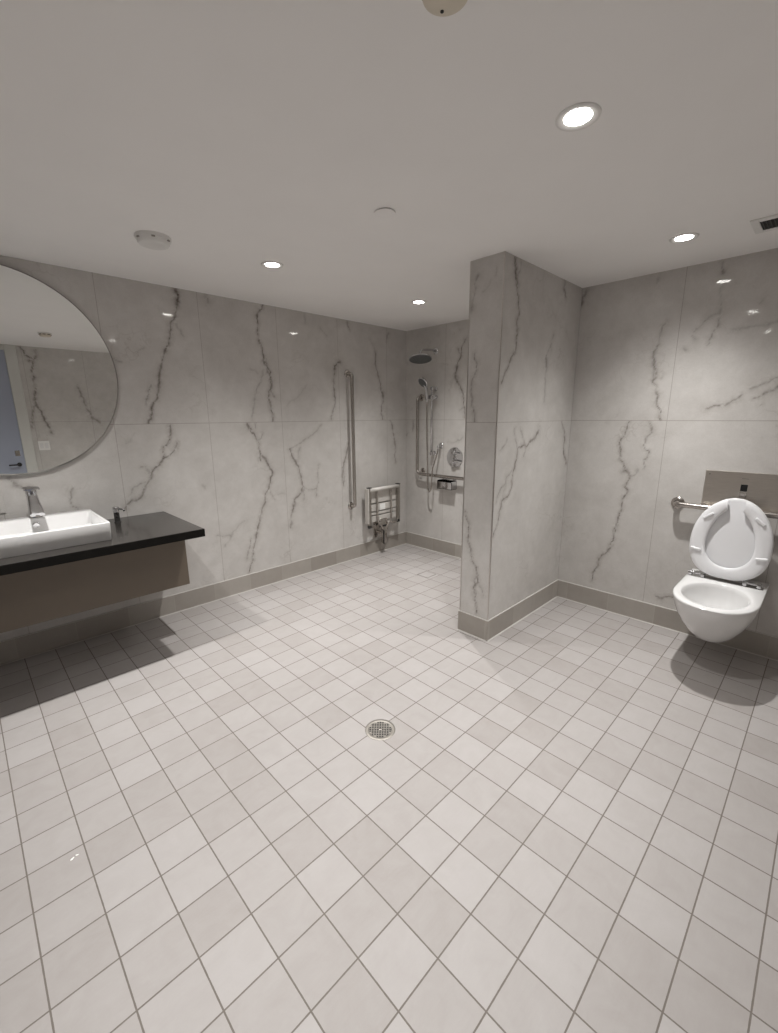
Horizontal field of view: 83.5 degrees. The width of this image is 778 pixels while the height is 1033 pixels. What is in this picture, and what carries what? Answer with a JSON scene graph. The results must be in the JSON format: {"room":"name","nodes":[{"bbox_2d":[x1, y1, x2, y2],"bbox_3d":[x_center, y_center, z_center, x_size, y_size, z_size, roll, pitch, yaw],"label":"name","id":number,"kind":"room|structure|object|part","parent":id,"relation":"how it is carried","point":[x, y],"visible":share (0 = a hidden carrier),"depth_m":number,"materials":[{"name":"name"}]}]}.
{"room":"accessible bathroom","nodes":[
{"label":"accessible bathroom","id":0,"kind":"room"},
{"bbox_2d":[0,255,405,641],"bbox_3d":[-1.436,-0.486,3.496,4.694,2.396,0.100,-13,18,-43],"label":"wall","id":1,"kind":"structure","parent":0,"point":[231,420],"depth_m":3.55,"materials":[{"name":"stone"}]},
{"bbox_2d":[0,494,5,513],"bbox_3d":[-2.342,-0.073,2.593,0.075,0.118,0.009,-13,18,-43],"label":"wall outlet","id":2,"kind":"object","parent":1,"relation":"attached to","point":[2,507],"visible":1,"depth_m":2.61,"materials":[{"name":"white plastic"}]},
{"bbox_2d":[0,264,118,474],"bbox_3d":[-2.242,-0.832,2.514,1.184,1.184,0.026,-13,18,-43],"label":"wall mirror","id":3,"kind":"object","parent":1,"relation":"attached to","point":[59,389],"visible":1,"depth_m":2.65,"materials":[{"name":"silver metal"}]},
{"bbox_2d":[0,540,189,632],"bbox_3d":[-2.079,0.362,2.630,1.499,0.391,0.461,-13,18,-43],"label":"vanity cabinet","id":4,"kind":"object","parent":1,"relation":"attached to","point":[35,596],"visible":0.52,"depth_m":2.59,"materials":[{"name":"beige laminate"}]},
{"bbox_2d":[0,511,204,575],"bbox_3d":[-1.980,0.170,2.481,1.558,0.050,0.748,-13,18,-43],"label":"countertop","id":5,"kind":"structure","parent":4,"relation":"on","point":[135,532],"depth_m":2.52,"materials":[{"name":"black stone"}]},
{"bbox_2d":[0,509,111,558],"bbox_3d":[-1.995,0.091,2.478,0.610,0.105,0.533,-13,18,-43],"label":"basin","id":6,"kind":"object","parent":5,"relation":"in","point":[23,535],"visible":1,"depth_m":2.45,"materials":[{"name":"white ceramic"}]},
{"bbox_2d":[22,486,44,517],"bbox_3d":[-2.094,-0.078,2.572,0.078,0.183,0.166,-13,18,-43],"label":"faucet","id":7,"kind":"object","parent":6,"relation":"on","point":[35,509],"visible":1,"depth_m":2.55,"materials":[{"name":"silver metal"}]},
{"bbox_3d":[-2.088,-0.076,2.563,0.070,0.136,0.144,-13,18,-43],"label":"spout","id":8,"kind":"part","parent":7,"relation":"part of","materials":[{"name":"silver metal"}]},
{"bbox_2d":[112,506,124,522],"bbox_3d":[-1.814,-0.016,2.931,0.077,0.107,0.044,-7,14,-25],"label":"soap dispenser","id":9,"kind":"object","parent":5,"relation":"on","point":[115,509],"visible":1,"depth_m":2.92,"materials":[{"name":"silver plastic"}]},
{"bbox_3d":[-1.829,0.005,2.929,0.044,0.068,0.044,-13,18,-43],"label":"stem","id":10,"kind":"part","parent":9,"relation":"part of","materials":[{"name":"black plastic"}]},
{"bbox_2d":[0,531,405,665],"bbox_3d":[-1.426,0.625,3.676,4.594,0.149,0.009,-13,18,-43],"label":"baseboard","id":11,"kind":"structure","parent":1,"relation":"attached to","point":[21,647],"depth_m":3.40,"materials":[{"name":"tile"}]},
{"bbox_2d":[344,370,356,508],"bbox_3d":[-0.375,-0.747,4.379,0.076,1.393,0.086,-13,18,-43],"label":"grab bar","id":12,"kind":"object","parent":1,"relation":"attached to","point":[347,373],"visible":1,"depth_m":4.33,"materials":[{"name":"metal"}]},
{"bbox_2d":[365,483,400,543],"bbox_3d":[-0.080,-0.025,4.811,0.486,0.652,0.125,-13,18,-43],"label":"shower seat","id":13,"kind":"object","parent":1,"relation":"attached to","point":[390,492],"visible":1,"depth_m":4.79,"materials":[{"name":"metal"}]},
{"bbox_3d":[-0.208,-0.099,4.616,0.036,0.402,0.036,-13,18,-43],"label":"rail","id":14,"kind":"part","parent":13,"relation":"part of","materials":[{"name":"metal"}]},
{"bbox_3d":[-0.078,0.192,4.867,0.056,0.190,0.107,-13,18,-43],"label":"fold leg","id":15,"kind":"part","parent":13,"relation":"part of","materials":[{"name":"metal"}]},
{"bbox_3d":[0.100,-0.170,4.912,0.036,0.402,0.036,-13,18,-43],"label":"rail","id":16,"kind":"part","parent":13,"relation":"part of","materials":[{"name":"metal"}]},
{"bbox_2d":[0,544,777,1032],"bbox_3d":[-0.018,1.057,2.314,4.794,0.100,4.212,-13,18,-43],"label":"floor","id":17,"kind":"structure","parent":0,"point":[567,820],"depth_m":1.65,"materials":[{"name":"tile"}]},
{"bbox_2d":[365,719,394,740],"bbox_3d":[-0.043,1.046,2.139,0.148,0.005,0.148,-13,18,-43],"label":"floor drain","id":18,"kind":"object","parent":17,"relation":"on","point":[379,729],"visible":1,"depth_m":2.14,"materials":[{"name":"metal"}]},
{"bbox_2d":[417,571,435,577],"bbox_3d":[0.366,0.562,4.226,0.132,0.003,0.132,-13,18,-43],"label":"floor drain","id":19,"kind":"object","parent":17,"relation":"on","point":[426,574],"visible":1,"depth_m":4.22,"materials":[{"name":"metal"}]},
{"bbox_2d":[487,596,557,641],"bbox_3d":[1.048,0.763,3.326,1.064,0.005,0.013,-13,18,-43],"label":"trim","id":20,"kind":"structure","parent":17,"relation":"on","point":[556,596],"depth_m":3.27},
{"bbox_2d":[0,0,777,330],"bbox_3d":[-0.036,-1.375,1.753,4.794,0.100,4.212,-13,18,-43],"label":"ceiling","id":21,"kind":"structure","parent":0,"point":[246,134],"depth_m":1.46,"materials":[{"name":"paint"}]},
{"bbox_2d":[134,230,171,249],"bbox_3d":[-1.200,-1.401,2.220,0.168,0.045,0.168,-13,18,-43],"label":"smoke detector","id":22,"kind":"object","parent":21,"relation":"attached to","point":[149,239],"visible":1,"depth_m":2.18,"materials":[{"name":"white plastic"}]},
{"bbox_2d":[261,261,282,268],"bbox_3d":[-0.706,-1.520,2.633,0.132,0.006,0.132,-13,18,-43],"label":"recessed light","id":23,"kind":"object","parent":21,"relation":"in","point":[267,264],"visible":1,"depth_m":2.62,"materials":[{"name":"white glass"}]},
{"bbox_2d":[375,208,394,217],"bbox_3d":[-0.018,-1.368,1.963,0.094,0.010,0.094,-13,18,-43],"label":"sprinkler cover","id":24,"kind":"object","parent":21,"relation":"attached to","point":[382,212],"visible":1,"depth_m":1.96,"materials":[{"name":"paint"}]},
{"bbox_2d":[411,300,426,304],"bbox_3d":[0.240,-1.731,3.521,0.132,0.006,0.132,-13,18,-43],"label":"recessed light","id":25,"kind":"object","parent":21,"relation":"in","point":[416,302],"visible":1,"depth_m":3.52,"materials":[{"name":"white glass"}]},
{"bbox_2d":[422,0,466,16],"bbox_3d":[0.119,-1.110,0.912,0.128,0.043,0.128,-13,18,-43],"label":"smoke detector","id":26,"kind":"object","parent":21,"relation":"attached to","point":[442,8],"visible":1,"depth_m":0.94,"materials":[{"name":"white plastic"}]},
{"bbox_2d":[555,102,601,131],"bbox_3d":[0.584,-1.232,1.345,0.132,0.006,0.132,-13,18,-43],"label":"recessed light","id":27,"kind":"object","parent":21,"relation":"in","point":[579,116],"visible":1,"depth_m":1.34,"materials":[{"name":"white glass"}]},
{"bbox_2d":[669,232,698,242],"bbox_3d":[1.539,-1.453,2.273,0.132,0.006,0.132,-13,18,-43],"label":"recessed light","id":28,"kind":"object","parent":21,"relation":"in","point":[686,237],"visible":1,"depth_m":2.27,"materials":[{"name":"white glass"}]},
{"bbox_2d":[750,214,777,233],"bbox_3d":[1.929,-1.393,2.010,0.203,0.010,0.392,-13,18,-43],"label":"ceiling vent","id":29,"kind":"object","parent":21,"relation":"in","point":[769,223],"visible":1,"depth_m":2.10,"materials":[{"name":"white plastic"}]},
{"bbox_2d":[760,218,777,229],"bbox_3d":[1.929,-1.391,2.010,0.135,0.006,0.324,-13,18,-43],"label":"grille","id":30,"kind":"object","parent":29,"relation":"attached to","point":[769,224],"depth_m":2.10,"materials":[{"name":"black metal"}]},
{"bbox_2d":[406,319,468,544],"bbox_3d":[0.861,-0.714,4.411,0.100,2.396,1.786,-13,18,-43],"label":"wall","id":31,"kind":"structure","parent":0,"point":[437,513],"depth_m":4.67,"materials":[{"name":"stone"}]},
{"bbox_2d":[409,348,438,363],"bbox_3d":[0.360,-1.628,4.376,0.365,0.168,0.233,-13,18,-43],"label":"shower head","id":32,"kind":"object","parent":31,"relation":"attached to","point":[420,358],"visible":1,"depth_m":4.34},
{"bbox_3d":[0.394,-1.660,4.411,0.250,0.083,0.023,-13,18,-43],"label":"arm","id":33,"kind":"part","parent":32,"relation":"part of","materials":[{"name":"silver metal"}]},
{"bbox_2d":[428,386,437,454],"bbox_3d":[0.470,-1.007,4.614,0.085,0.719,0.120,-13,18,-43],"label":"slide bar","id":34,"kind":"object","parent":31,"relation":"attached to","point":[431,397],"visible":0.98,"depth_m":4.58,"materials":[{"name":"silver metal"}]},
{"bbox_2d":[406,531,460,558],"bbox_3d":[0.826,0.389,4.630,0.009,0.149,1.757,-13,18,-43],"label":"baseboard","id":35,"kind":"structure","parent":31,"relation":"attached to","point":[440,546],"depth_m":4.93,"materials":[{"name":"tile"}]},
{"bbox_2d":[416,394,463,480],"bbox_3d":[0.657,-0.810,4.467,0.084,0.894,1.008,-13,18,-43],"label":"grab bar","id":36,"kind":"object","parent":31,"relation":"attached to","point":[421,397],"visible":0.66,"depth_m":4.72,"materials":[{"name":"metal"}]},
{"bbox_2d":[418,377,438,491],"bbox_3d":[0.411,-0.843,4.593,0.230,1.198,0.101,4,14,17],"label":"shower","id":37,"kind":"object","parent":36,"relation":"attached to","point":[422,381],"visible":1,"depth_m":4.60,"materials":[{"name":"silver metal"}]},
{"bbox_3d":[0.378,-1.291,4.522,0.068,0.208,0.036,-8,15,-28],"label":"handle","id":38,"kind":"part","parent":37,"relation":"part of","materials":[{"name":"silver metal"}]},
{"bbox_2d":[437,443,443,449],"bbox_3d":[0.536,-0.744,4.622,0.066,0.075,0.060,-13,18,-43],"label":"outlet","id":39,"kind":"object","parent":31,"relation":"attached to","point":[440,445],"visible":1,"depth_m":4.62,"materials":[{"name":"silver metal"}]},
{"bbox_2d":[437,478,456,489],"bbox_3d":[0.613,-0.344,4.622,0.086,0.100,0.195,-13,18,-43],"label":"soap dish","id":40,"kind":"object","parent":31,"relation":"attached to","point":[448,484],"visible":0.98,"depth_m":4.60,"materials":[{"name":"silver metal"}]},
{"bbox_2d":[447,447,462,466],"bbox_3d":[0.669,-0.612,4.523,0.055,0.208,0.208,-13,18,-43],"label":"shower valve","id":41,"kind":"object","parent":31,"relation":"attached to","point":[454,455],"visible":1,"depth_m":4.51,"materials":[{"name":"silver metal"}]},
{"bbox_3d":[0.666,-0.577,4.528,0.046,0.060,0.060,-13,18,-43],"label":"temperature knob","id":42,"kind":"part","parent":41,"relation":"part of","materials":[{"name":"silver metal"}]},
{"bbox_2d":[460,252,503,619],"bbox_3d":[0.596,-0.341,2.805,0.050,2.396,0.228,-13,18,-43],"label":"wall","id":43,"kind":"structure","parent":0,"point":[486,272],"depth_m":2.74,"materials":[{"name":"stone"}]},
{"bbox_2d":[459,261,471,609],"bbox_3d":[0.497,-0.427,2.850,0.006,2.247,0.006,-13,18,-43],"label":"trim","id":44,"kind":"structure","parent":43,"relation":"attached to","point":[470,261],"depth_m":2.81,"materials":[{"name":"grey metal"}]},
{"bbox_2d":[457,610,486,640],"bbox_3d":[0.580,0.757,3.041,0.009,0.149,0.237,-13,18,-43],"label":"baseboard","id":45,"kind":"structure","parent":43,"relation":"attached to","point":[472,625],"depth_m":3.03,"materials":[{"name":"tile"}]},
{"bbox_2d":[487,251,505,620],"bbox_3d":[0.658,-0.392,2.692,0.008,2.247,0.008,-13,18,-43],"label":"trim","id":46,"kind":"structure","parent":43,"relation":"attached to","point":[504,251],"depth_m":2.65,"materials":[{"name":"grey metal"}]},
{"bbox_2d":[486,252,581,640],"bbox_3d":[1.002,-0.412,3.101,1.073,2.396,0.109,-13,18,-43],"label":"wall","id":47,"kind":"structure","parent":0,"point":[542,309],"depth_m":3.00,"materials":[{"name":"stone"}]},
{"bbox_2d":[487,580,557,621],"bbox_3d":[1.041,0.620,3.299,1.064,0.004,0.009,-13,18,-43],"label":"trim","id":48,"kind":"structure","parent":47,"relation":"attached to","point":[556,580],"depth_m":3.24,"materials":[{"name":"grey metal"}]},
{"bbox_2d":[558,248,777,636],"bbox_3d":[2.156,-0.345,2.773,0.100,2.396,2.028,-13,18,-43],"label":"wall","id":49,"kind":"structure","parent":0,"point":[676,372],"depth_m":2.95,"materials":[{"name":"stone"}]},
{"bbox_2d":[557,579,777,660],"bbox_3d":[2.129,0.759,2.985,0.009,0.149,2.018,-13,18,-43],"label":"baseboard","id":50,"kind":"structure","parent":49,"relation":"attached to","point":[757,643],"depth_m":3.19,"materials":[{"name":"tile"}]},
{"bbox_2d":[673,498,773,642],"bbox_3d":[1.948,0.332,2.559,0.706,0.821,0.417,-13,18,-43],"label":"toilet","id":51,"kind":"object","parent":49,"relation":"attached to","point":[731,544],"visible":1,"depth_m":2.64,"materials":[{"name":"white ceramic"}]},
{"bbox_3d":[1.953,0.586,2.614,0.706,0.299,0.408,-13,18,-43],"label":"bowl","id":52,"kind":"part","parent":51,"relation":"part of","materials":[{"name":"white ceramic"}]},
{"bbox_3d":[2.099,0.405,2.728,0.060,0.004,0.380,-13,18,-43],"label":"hinge plate","id":53,"kind":"part","parent":51,"relation":"part of","materials":[{"name":"silver metal"}]},
{"bbox_3d":[2.089,0.145,2.668,0.050,0.494,0.406,-13,18,-43],"label":"seat","id":54,"kind":"part","parent":51,"relation":"part of","materials":[{"name":"white plastic"}]},
{"bbox_3d":[2.111,0.131,2.687,0.047,0.490,0.394,-13,18,-43],"label":"lid","id":55,"kind":"part","parent":51,"relation":"part of","materials":[{"name":"white plastic"}]},
{"bbox_2d":[671,497,777,518],"bbox_3d":[2.210,-0.026,2.663,0.080,0.080,0.860,-13,18,-43],"label":"grab bar","id":56,"kind":"object","parent":49,"relation":"attached to","point":[677,502],"visible":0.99,"depth_m":2.85,"materials":[{"name":"metal"}]},
{"bbox_2d":[701,470,777,512],"bbox_3d":[2.199,-0.150,2.696,0.010,0.244,0.420,-13,18,-43],"label":"panel","id":57,"kind":"object","parent":49,"relation":"attached to","point":[760,489],"visible":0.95,"depth_m":2.69,"materials":[{"name":"grey"}]}
]}

